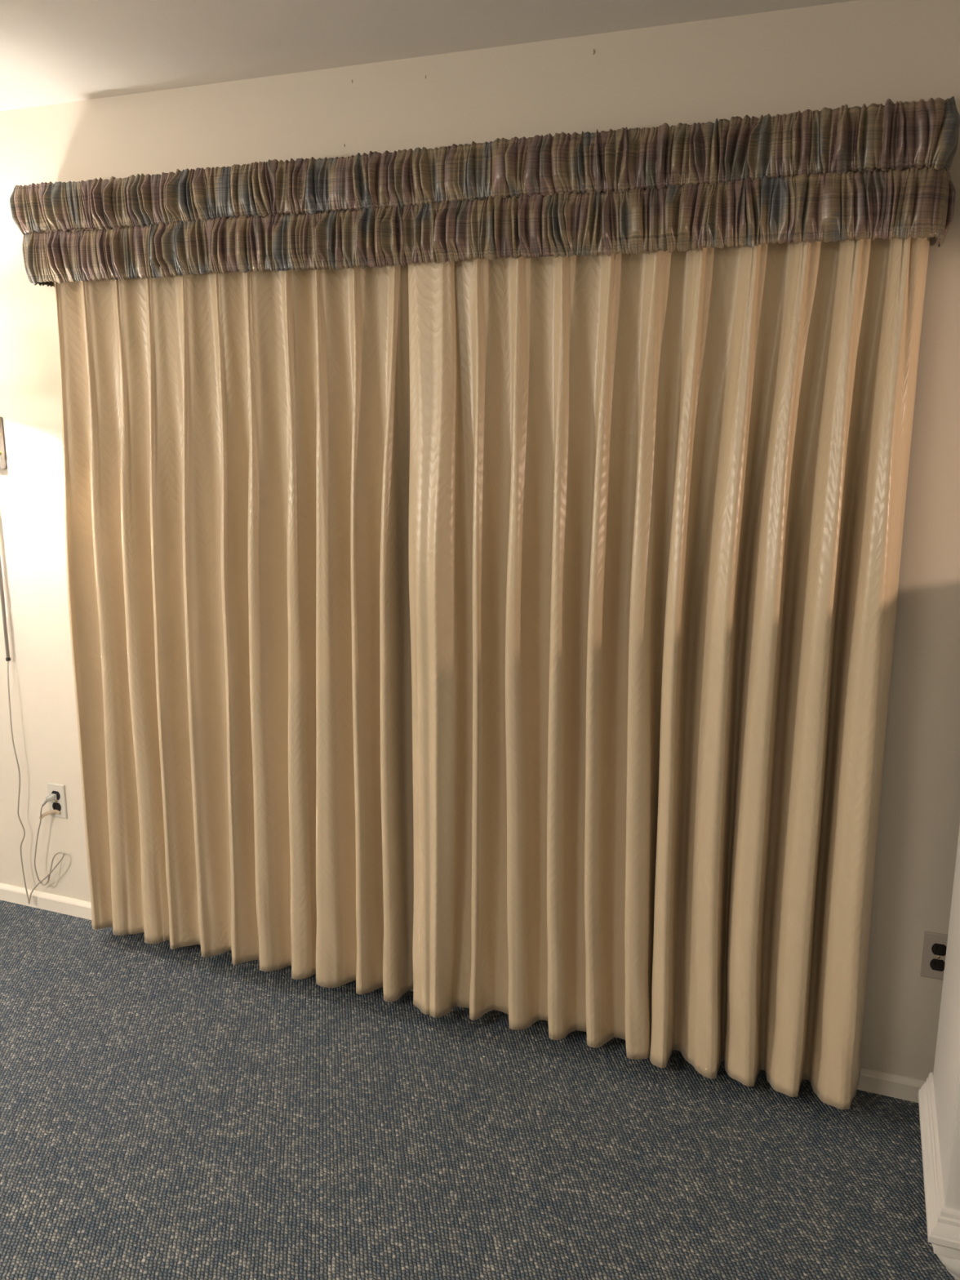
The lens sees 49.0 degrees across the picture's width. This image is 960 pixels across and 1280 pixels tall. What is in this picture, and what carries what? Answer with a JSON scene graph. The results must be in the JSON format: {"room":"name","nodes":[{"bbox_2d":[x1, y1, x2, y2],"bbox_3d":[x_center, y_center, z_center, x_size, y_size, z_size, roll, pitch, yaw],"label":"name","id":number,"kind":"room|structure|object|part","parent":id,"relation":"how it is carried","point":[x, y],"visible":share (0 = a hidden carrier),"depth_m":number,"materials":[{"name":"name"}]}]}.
{"room":"living room","nodes":[
{"label":"living room","id":0,"kind":"room"},
{"bbox_2d":[0,0,856,111],"bbox_3d":[-0.467,-0.888,-0.018,7.800,0.100,5.200,5,13,21],"label":"ceiling","id":1,"kind":"structure","parent":0,"point":[52,51],"depth_m":2.33,"materials":[{"name":"paint"}]},
{"bbox_2d":[0,899,957,1279],"bbox_3d":[-0.476,1.594,0.520,7.800,0.100,5.200,5,13,21],"label":"floor","id":2,"kind":"structure","parent":0,"point":[166,1113],"depth_m":2.38,"materials":[{"name":"carpet"}]},
{"bbox_2d":[918,825,959,1279],"bbox_3d":[1.216,0.595,1.971,0.630,1.250,0.470,5,13,19],"label":"cabinet","id":3,"kind":"object","parent":2,"relation":"on","point":[939,1097],"visible":1,"depth_m":2.08,"materials":[{"name":"paint"}]},
{"bbox_3d":[1.215,1.076,2.077,0.630,0.065,0.466,5,13,19],"label":"moulding","id":4,"kind":"part","parent":3,"relation":"part of","materials":[{"name":"paint"}]},
{"bbox_2d":[0,0,959,1080],"bbox_3d":[0.466,-0.145,2.568,7.800,2.440,0.103,5,13,21],"label":"wall","id":5,"kind":"structure","parent":0,"point":[858,52],"depth_m":2.48,"materials":[{"name":"paint"}]},
{"bbox_2d":[0,416,64,903],"bbox_3d":[-1.558,0.029,3.118,0.300,1.808,0.460,5,13,21],"label":"wall lamp","id":6,"kind":"object","parent":5,"relation":"attached to","point":[51,797],"visible":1,"depth_m":3.36,"materials":[{"name":"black metal"}]},
{"bbox_3d":[-1.476,-0.597,3.191,0.077,0.155,0.022,5,13,21],"label":"plate","id":7,"kind":"part","parent":6,"relation":"part of","materials":[{"name":"beige metal"}]},
{"bbox_3d":[-1.488,-0.230,3.265,0.011,0.593,0.011,5,13,21],"label":"cord","id":8,"kind":"part","parent":6,"relation":"part of","materials":[{"name":"grey plastic"}]},
{"bbox_3d":[-1.428,0.474,3.383,0.176,0.826,0.028,5,13,21],"label":"power cord","id":9,"kind":"part","parent":6,"relation":"part of","materials":[{"name":"beige plastic"}]},
{"bbox_2d":[47,782,67,818],"bbox_3d":[-1.361,0.517,3.395,0.045,0.115,0.058,-7,14,-31],"label":"wall outlet","id":10,"kind":"object","parent":5,"relation":"attached to","point":[60,804],"visible":0.99,"depth_m":3.39,"materials":[{"name":"grey plastic"}]},
{"bbox_2d":[51,791,60,803],"bbox_3d":[-1.366,0.503,3.378,0.034,0.034,0.036,5,13,21],"label":"receptacle","id":11,"kind":"object","parent":10,"relation":"attached to","point":[58,793],"depth_m":3.38,"materials":[{"name":"black"}]},
{"bbox_2d":[52,802,61,811],"bbox_3d":[-1.360,0.533,3.402,0.034,0.036,0.020,5,13,21],"label":"receptacle","id":12,"kind":"object","parent":10,"relation":"attached to","point":[55,806],"depth_m":3.39,"materials":[{"name":"black plastic"}]},
{"bbox_2d":[0,883,926,1102],"bbox_3d":[0.442,1.031,2.770,7.600,0.055,0.013,5,13,21],"label":"baseboard","id":13,"kind":"structure","parent":5,"relation":"attached to","point":[884,1083],"depth_m":3.43,"materials":[{"name":"paint"}]},
{"bbox_2d":[9,96,959,287],"bbox_3d":[-0.158,-1.009,2.482,2.347,0.263,0.180,5,13,21],"label":"valance","id":14,"kind":"object","parent":5,"relation":"attached to","point":[873,171],"visible":1,"depth_m":2.31,"materials":[{"name":"fabric"}]},
{"bbox_2d":[54,262,413,1001],"bbox_3d":[-0.672,-0.054,2.873,1.140,2.027,0.113,5,13,23],"label":"drape","id":15,"kind":"object","parent":14,"relation":"hanging from","point":[236,446],"visible":0.96,"depth_m":2.85,"materials":[{"name":"beige fabric"}]},
{"bbox_2d":[408,236,929,1110],"bbox_3d":[0.359,0.036,2.474,1.154,2.027,0.162,5,13,21],"label":"drape","id":16,"kind":"object","parent":14,"relation":"hanging from","point":[657,500],"visible":0.96,"depth_m":2.43,"materials":[{"name":"beige fabric"}]},
{"bbox_2d":[920,930,947,980],"bbox_3d":[1.069,0.738,2.458,0.045,0.115,0.058,-7,14,-31],"label":"wall outlet","id":17,"kind":"object","parent":5,"relation":"attached to","point":[935,944],"visible":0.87,"depth_m":2.46,"materials":[{"name":"beige plastic"}]},
{"bbox_2d":[929,958,945,971],"bbox_3d":[1.071,0.754,2.465,0.034,0.036,0.020,5,13,21],"label":"receptacle","id":18,"kind":"object","parent":17,"relation":"attached to","point":[935,964],"depth_m":2.46,"materials":[{"name":"black plastic"}]},
{"bbox_2d":[931,942,946,961],"bbox_3d":[1.065,0.724,2.442,0.034,0.034,0.036,5,13,21],"label":"receptacle","id":19,"kind":"object","parent":17,"relation":"attached to","point":[938,949],"depth_m":2.45,"materials":[{"name":"black plastic"}]}
]}

